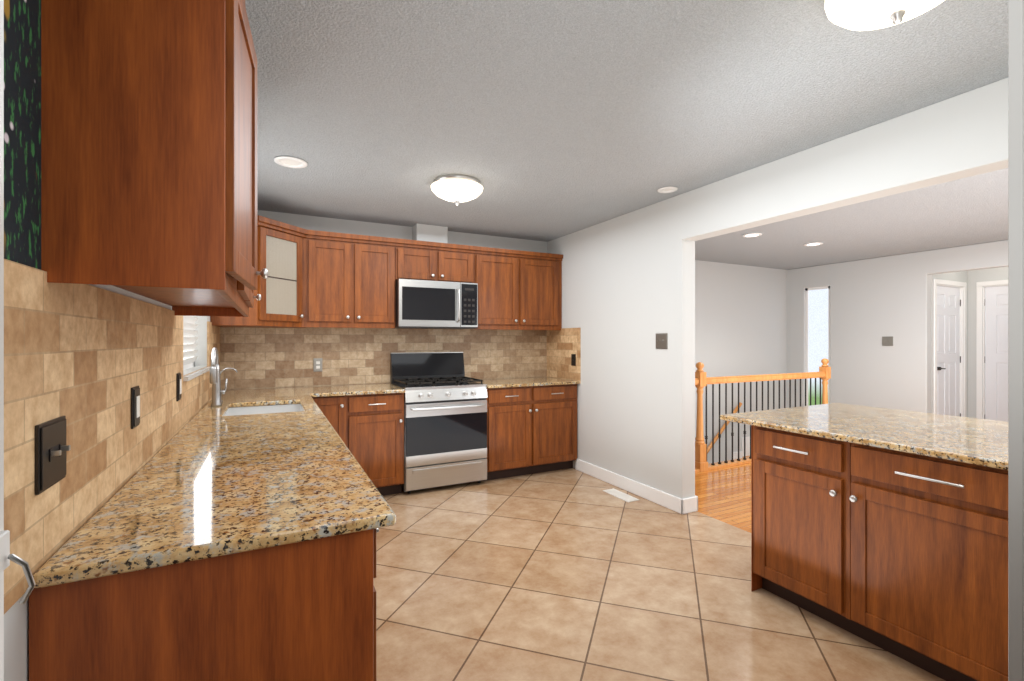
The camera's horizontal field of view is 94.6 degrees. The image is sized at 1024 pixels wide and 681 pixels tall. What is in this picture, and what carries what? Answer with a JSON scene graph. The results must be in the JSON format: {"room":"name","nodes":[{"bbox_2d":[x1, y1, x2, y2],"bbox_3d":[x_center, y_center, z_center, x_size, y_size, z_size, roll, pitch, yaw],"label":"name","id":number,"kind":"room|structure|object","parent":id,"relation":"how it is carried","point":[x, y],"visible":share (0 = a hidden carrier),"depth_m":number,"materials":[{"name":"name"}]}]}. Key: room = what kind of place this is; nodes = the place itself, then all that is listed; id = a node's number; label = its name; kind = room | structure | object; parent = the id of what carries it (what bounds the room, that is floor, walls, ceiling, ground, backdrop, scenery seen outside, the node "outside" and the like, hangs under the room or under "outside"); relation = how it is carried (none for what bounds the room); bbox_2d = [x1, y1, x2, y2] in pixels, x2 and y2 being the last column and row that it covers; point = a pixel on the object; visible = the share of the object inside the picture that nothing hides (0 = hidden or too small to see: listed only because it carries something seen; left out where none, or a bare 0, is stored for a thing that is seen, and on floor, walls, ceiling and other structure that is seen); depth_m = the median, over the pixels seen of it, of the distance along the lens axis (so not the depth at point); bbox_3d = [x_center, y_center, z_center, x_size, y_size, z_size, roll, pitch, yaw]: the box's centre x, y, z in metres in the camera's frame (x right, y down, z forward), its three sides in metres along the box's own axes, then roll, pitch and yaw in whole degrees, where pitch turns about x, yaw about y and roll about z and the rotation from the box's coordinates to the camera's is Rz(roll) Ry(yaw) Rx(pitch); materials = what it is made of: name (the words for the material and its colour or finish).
{"room":"kitchen","nodes":[
{"label":"kitchen","id":0,"kind":"room"},
{"bbox_2d":[4,259,219,680],"bbox_3d":[-1.172,0.100,1.322,0.132,2.440,6.020,0,0,-27],"label":"tile backsplash","id":1,"kind":"structure","parent":0,"point":[84,359],"depth_m":1.03,"materials":[{"name":"beige tile"}]},
{"bbox_2d":[4,0,40,269],"bbox_3d":[-0.684,-0.625,0.488,0.004,0.990,0.910,0,0,-27],"label":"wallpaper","id":2,"kind":"structure","parent":1,"relation":"attached to","point":[22,131],"depth_m":0.82},
{"bbox_2d":[35,416,70,494],"bbox_3d":[-0.873,0.215,0.908,0.024,0.125,0.125,0,0,-27],"label":"switch plate","id":3,"kind":"object","parent":1,"relation":"attached to","point":[51,447],"visible":0.96,"depth_m":0.89,"materials":[{"name":"brown metal"}]},
{"bbox_2d":[131,386,139,428],"bbox_3d":[-1.162,0.205,1.462,0.012,0.125,0.078,0,0,-27],"label":"switch plate","id":4,"kind":"object","parent":1,"relation":"attached to","point":[135,406],"visible":0.98,"depth_m":1.44,"materials":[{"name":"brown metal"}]},
{"bbox_2d":[41,0,264,307],"bbox_3d":[-0.949,-0.515,1.395,0.351,0.730,0.955,0,0,-27],"label":"upper cabinet","id":5,"kind":"object","parent":1,"relation":"attached to","point":[148,148],"depth_m":0.97,"materials":[{"name":"brown wood"}]},
{"bbox_2d":[176,372,181,400],"bbox_3d":[-1.512,0.210,2.148,0.012,0.125,0.078,0,0,-27],"label":"switch plate","id":6,"kind":"object","parent":1,"relation":"attached to","point":[178,386],"visible":0.98,"depth_m":2.12,"materials":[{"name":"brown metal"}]},
{"bbox_2d":[183,316,210,380],"bbox_3d":[-1.873,-0.291,2.721,0.147,0.977,1.050,0,0,-27],"label":"window","id":7,"kind":"structure","parent":1,"relation":"in","point":[189,339],"depth_m":2.87,"materials":[{"name":"white plastic"}]},
{"bbox_2d":[167,304,264,311],"bbox_3d":[-1.218,-0.515,1.923,0.351,0.730,0.515,0,0,-27],"label":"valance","id":8,"kind":"object","parent":1,"relation":"attached to","point":[180,307],"depth_m":2.10,"materials":[{"name":"brown wood"}]},
{"bbox_2d":[209,220,320,327],"bbox_3d":[-1.903,-0.495,3.674,0.721,0.770,0.306,0,0,-27],"label":"upper cabinet","id":9,"kind":"object","parent":1,"relation":"attached to","point":[292,253],"depth_m":3.77,"materials":[{"name":"brown wood"}]},
{"bbox_2d":[220,210,546,389],"bbox_3d":[-0.981,0.100,4.723,3.320,2.440,0.132,0,0,-27],"label":"wall","id":10,"kind":"structure","parent":0,"point":[256,358],"depth_m":4.43,"materials":[{"name":"beige tile"}]},
{"bbox_2d":[313,358,321,371],"bbox_3d":[-1.746,0.220,4.253,0.075,0.120,0.012,0,0,-27],"label":"outlet","id":11,"kind":"object","parent":10,"relation":"attached to","point":[317,364],"visible":1,"depth_m":4.25,"materials":[{"name":"beige plastic"}]},
{"bbox_2d":[321,232,396,327],"bbox_3d":[-1.464,-0.515,4.224,0.777,0.730,0.315,0,0,-27],"label":"upper cabinet","id":12,"kind":"object","parent":10,"relation":"attached to","point":[359,275],"depth_m":4.12,"materials":[{"name":"brown wood"}]},
{"bbox_2d":[412,224,447,242],"bbox_3d":[-0.809,-1.022,4.660,0.310,0.194,0.160,0,0,-27],"label":"chase","id":13,"kind":"object","parent":10,"relation":"attached to","point":[429,233],"visible":0.64,"depth_m":4.59,"materials":[{"name":"white paint"}]},
{"bbox_2d":[397,240,476,282],"bbox_3d":[-0.775,-0.718,4.575,0.766,0.325,0.315,0,0,-27],"label":"upper cabinet","id":14,"kind":"object","parent":10,"relation":"attached to","point":[430,262],"depth_m":4.45,"materials":[{"name":"brown wood"}]},
{"bbox_2d":[389,279,477,328],"bbox_3d":[-0.744,-0.332,4.515,0.760,0.433,0.452,0,0,-27],"label":"microwave","id":15,"kind":"object","parent":14,"relation":"attached to","point":[423,304],"visible":1,"depth_m":4.35,"materials":[{"name":"silver metal"}]},
{"bbox_2d":[477,248,562,327],"bbox_3d":[0.021,-0.515,4.981,1.016,0.730,0.315,0,0,-27],"label":"upper cabinet","id":16,"kind":"object","parent":10,"relation":"attached to","point":[516,289],"depth_m":4.84,"materials":[{"name":"brown wood"}]},
{"bbox_2d":[245,0,1007,269],"bbox_3d":[2.787,-1.160,3.396,9.070,0.080,6.120,0,0,-27],"label":"ceiling","id":17,"kind":"structure","parent":0,"point":[545,120],"depth_m":2.25,"materials":[{"name":"white paint"}]},
{"bbox_2d":[274,156,307,167],"bbox_3d":[-1.382,-1.113,2.955,0.194,0.012,0.194,0,0,-27],"label":"recessed light","id":18,"kind":"object","parent":17,"relation":"in","point":[289,161],"visible":0.96,"depth_m":2.94,"materials":[{"name":"white"}]},
{"bbox_2d":[431,174,482,205],"bbox_3d":[-0.388,-1.036,3.338,0.370,0.168,0.370,0,0,-27],"label":"flush ceiling light","id":19,"kind":"object","parent":17,"relation":"attached to","point":[457,189],"visible":1,"depth_m":3.22,"materials":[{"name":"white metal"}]},
{"bbox_2d":[657,186,677,192],"bbox_3d":[1.150,-1.113,3.493,0.144,0.012,0.144,0,0,-27],"label":"recessed light","id":20,"kind":"object","parent":17,"relation":"in","point":[669,189],"visible":1,"depth_m":3.49,"materials":[{"name":"white"}]},
{"bbox_2d":[742,233,761,236],"bbox_3d":[2.538,-1.113,4.997,0.194,0.012,0.194,0,0,-27],"label":"recessed light","id":21,"kind":"object","parent":17,"relation":"in","point":[752,234],"visible":0.98,"depth_m":4.99,"materials":[{"name":"white"}]},
{"bbox_2d":[804,242,822,245],"bbox_3d":[3.487,-1.113,5.469,0.194,0.012,0.194,0,0,-27],"label":"recessed light","id":22,"kind":"object","parent":17,"relation":"in","point":[814,244],"visible":1,"depth_m":5.46,"materials":[{"name":"white"}]},
{"bbox_2d":[824,0,944,30],"bbox_3d":[1.161,-1.036,1.422,0.370,0.168,0.370,0,0,-27],"label":"flush ceiling light","id":23,"kind":"object","parent":17,"relation":"attached to","point":[861,15],"visible":1,"depth_m":1.45,"materials":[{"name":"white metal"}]},
{"bbox_2d":[373,468,944,680],"bbox_3d":[0.302,1.350,2.073,3.440,0.060,6.020,0,0,-27],"label":"floor","id":24,"kind":"structure","parent":0,"point":[571,574],"depth_m":2.41,"materials":[{"name":"beige tile"}]},
{"bbox_2d":[29,532,376,680],"bbox_3d":[-0.816,0.880,1.428,0.617,0.880,0.994,0,0,-27],"label":"base cabinet","id":25,"kind":"object","parent":24,"relation":"on","point":[306,612],"depth_m":0.98,"materials":[{"name":"brown wood"}]},
{"bbox_2d":[32,384,404,591],"bbox_3d":[-1.014,0.425,2.685,1.383,0.029,3.467,0,0,-27],"label":"countertop","id":26,"kind":"structure","parent":25,"relation":"on","point":[224,486],"depth_m":1.32,"materials":[{"name":"beige stone"}]},
{"bbox_2d":[209,348,228,407],"bbox_3d":[-1.797,0.226,2.889,0.090,0.368,0.219,0,0,-27],"label":"faucet","id":27,"kind":"object","parent":26,"relation":"on","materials":[{"name":"silver metal"}]},
{"bbox_2d":[225,368,236,391],"bbox_3d":[-1.894,0.295,3.142,0.127,0.230,0.040,0,0,-27],"label":"faucet","id":28,"kind":"object","parent":26,"relation":"on","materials":[{"name":"silver metal"}]},
{"bbox_2d":[229,400,300,415],"bbox_3d":[-1.522,0.526,2.916,0.439,0.197,0.604,0,0,-27],"label":"sink","id":29,"kind":"object","parent":26,"relation":"in","point":[237,409],"depth_m":3.17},
{"bbox_2d":[390,352,487,493],"bbox_3d":[-0.686,0.719,4.409,0.756,1.203,0.681,0,0,-27],"label":"range","id":30,"kind":"object","parent":24,"relation":"on","point":[445,421],"visible":0.96,"depth_m":4.20,"materials":[{"name":"silver metal"}]},
{"bbox_2d":[477,377,578,480],"bbox_3d":[0.093,0.865,4.840,1.014,0.910,0.652,0,0,-27],"label":"base cabinet","id":31,"kind":"object","parent":24,"relation":"on","point":[531,425],"visible":0.94,"depth_m":4.59,"materials":[{"name":"brown wood"}]},
{"bbox_2d":[477,377,578,388],"bbox_3d":[0.090,0.424,4.833,1.004,0.029,0.642,0,0,-27],"label":"countertop","id":32,"kind":"structure","parent":31,"relation":"on","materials":[{"name":"stone"}]},
{"bbox_2d":[603,488,638,501],"bbox_3d":[0.924,1.316,4.023,0.120,0.008,0.330,0,0,-27],"label":"floor vent","id":33,"kind":"object","parent":24,"relation":"in","point":[621,495],"visible":0.98,"depth_m":4.00,"materials":[{"name":"white metal"}]},
{"bbox_2d":[742,423,1007,680],"bbox_3d":[1.942,0.880,2.230,1.085,0.880,1.078,0,0,-27],"label":"kitchen island","id":34,"kind":"object","parent":24,"relation":"on","point":[886,529],"depth_m":1.92,"materials":[{"name":"brown wood"}]},
{"bbox_2d":[720,403,1007,466],"bbox_3d":[1.944,0.424,2.275,1.110,0.029,1.330,0,0,-27],"label":"island countertop","id":35,"kind":"structure","parent":34,"relation":"on","point":[978,440],"depth_m":2.23,"materials":[{"name":"beige stone"}]},
{"bbox_2d":[695,463,750,532],"bbox_3d":[4.320,1.350,4.176,5.630,0.060,6.120,0,0,-27],"label":"floor","id":36,"kind":"structure","parent":0,"point":[723,494],"depth_m":4.05,"materials":[{"name":"orange wood"}]},
{"bbox_2d":[695,358,830,472],"bbox_3d":[2.723,0.770,5.231,3.736,1.097,0.120,0,0,-27],"label":"stair railing","id":37,"kind":"object","parent":36,"relation":"on","point":[702,449],"visible":0.4,"depth_m":4.94,"materials":[{"name":"brown wood"}]},
{"bbox_2d":[695,260,786,463],"bbox_3d":[2.382,1.550,6.548,4.610,5.340,0.134,0,0,-27],"label":"wall","id":38,"kind":"structure","parent":0,"point":[740,320],"depth_m":6.97,"materials":[{"name":"grey paint"}]},
{"bbox_2d":[547,78,1007,498],"bbox_3d":[1.794,0.100,2.766,0.152,2.440,5.900,0,0,-27],"label":"wall","id":39,"kind":"structure","parent":0,"point":[628,286],"depth_m":3.67,"materials":[{"name":"white paint"}]},
{"bbox_2d":[571,354,575,365],"bbox_3d":[0.631,0.200,4.867,0.012,0.120,0.075,0,0,-27],"label":"electrical outlet plate","id":40,"kind":"object","parent":39,"relation":"attached to","point":[573,359],"visible":1,"depth_m":4.86,"materials":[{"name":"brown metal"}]},
{"bbox_2d":[575,459,685,513],"bbox_3d":[0.975,1.262,4.214,0.016,0.115,1.416,0,0,-27],"label":"baseboard","id":41,"kind":"structure","parent":39,"relation":"attached to","point":[674,503],"depth_m":4.05,"materials":[{"name":"white wood"}]},
{"bbox_2d":[656,333,667,348],"bbox_3d":[1.190,0.005,3.783,0.024,0.125,0.125,0,0,-27],"label":"switch plate","id":42,"kind":"object","parent":39,"relation":"attached to","point":[661,340],"visible":1,"depth_m":3.77,"materials":[{"name":"grey metal"}]},
{"bbox_2d":[686,495,697,511],"bbox_3d":[1.262,1.262,3.995,0.016,0.115,0.766,0,0,-27],"label":"baseboard","id":43,"kind":"structure","parent":39,"relation":"attached to","point":[691,502],"depth_m":3.63,"materials":[{"name":"white wood"}]},
{"bbox_2d":[786,240,1007,412],"bbox_3d":[5.741,0.100,4.901,0.120,2.440,6.120,0,0,-27],"label":"wall","id":44,"kind":"structure","parent":0,"point":[873,301],"depth_m":6.35,"materials":[{"name":"grey paint"}]},
{"bbox_2d":[805,286,829,405],"bbox_3d":[4.611,0.180,7.102,0.045,1.960,0.370,0,0,-27],"label":"sidelight","id":45,"kind":"object","parent":44,"relation":"attached to","point":[817,325],"visible":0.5,"depth_m":7.13,"materials":[{"name":"white"}]},
{"bbox_2d":[882,337,892,345],"bbox_3d":[4.968,0.010,6.258,0.024,0.125,0.125,0,0,-27],"label":"light switch","id":46,"kind":"object","parent":44,"relation":"attached to","point":[887,341],"visible":1,"depth_m":6.26,"materials":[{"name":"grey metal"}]},
{"bbox_2d":[931,271,967,416],"bbox_3d":[5.691,0.100,6.222,0.990,2.440,0.120,0,0,-27],"label":"wall","id":47,"kind":"structure","parent":0,"point":[962,276],"depth_m":5.97,"materials":[{"name":"white paint"}]},
{"bbox_2d":[937,286,959,415],"bbox_3d":[5.705,0.300,6.183,0.736,2.016,0.092,0,0,-27],"label":"hall door","id":48,"kind":"structure","parent":47,"relation":"in","point":[948,350],"depth_m":6.21,"materials":[{"name":"white wood"}]},
{"bbox_2d":[934,279,966,416],"bbox_3d":[5.690,0.270,6.212,0.880,2.100,0.136,0,0,-27],"label":"door frame","id":49,"kind":"structure","parent":47,"relation":"attached to","point":[937,282],"depth_m":6.33,"materials":[{"name":"white wood"}]},
{"bbox_2d":[968,267,1007,417],"bbox_3d":[6.448,0.100,5.979,0.140,2.440,1.240,0,0,-27],"label":"wall","id":50,"kind":"structure","parent":0,"point":[971,278],"depth_m":6.35,"materials":[{"name":"white paint"}]},
{"bbox_2d":[976,280,1007,418],"bbox_3d":[6.464,0.270,5.953,0.136,2.100,0.880,0,0,-27],"label":"door frame","id":51,"kind":"structure","parent":50,"relation":"attached to","point":[980,350],"depth_m":6.28,"materials":[{"name":"white wood"}]},
{"bbox_2d":[985,285,1007,421],"bbox_3d":[6.434,0.300,5.938,0.092,2.016,0.736,0,0,-27],"label":"hall door","id":52,"kind":"structure","parent":50,"relation":"in","point":[996,353],"depth_m":6.18,"materials":[{"name":"white wood"}]},
{"bbox_3d":[0.974,0.100,0.732,3.180,2.440,0.120,0,0,-27],"label":"wall","id":53,"kind":"structure","parent":0,"visible":0},
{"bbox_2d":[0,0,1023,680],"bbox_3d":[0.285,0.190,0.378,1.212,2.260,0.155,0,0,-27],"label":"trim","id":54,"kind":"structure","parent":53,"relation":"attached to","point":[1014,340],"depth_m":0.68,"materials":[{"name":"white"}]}
]}

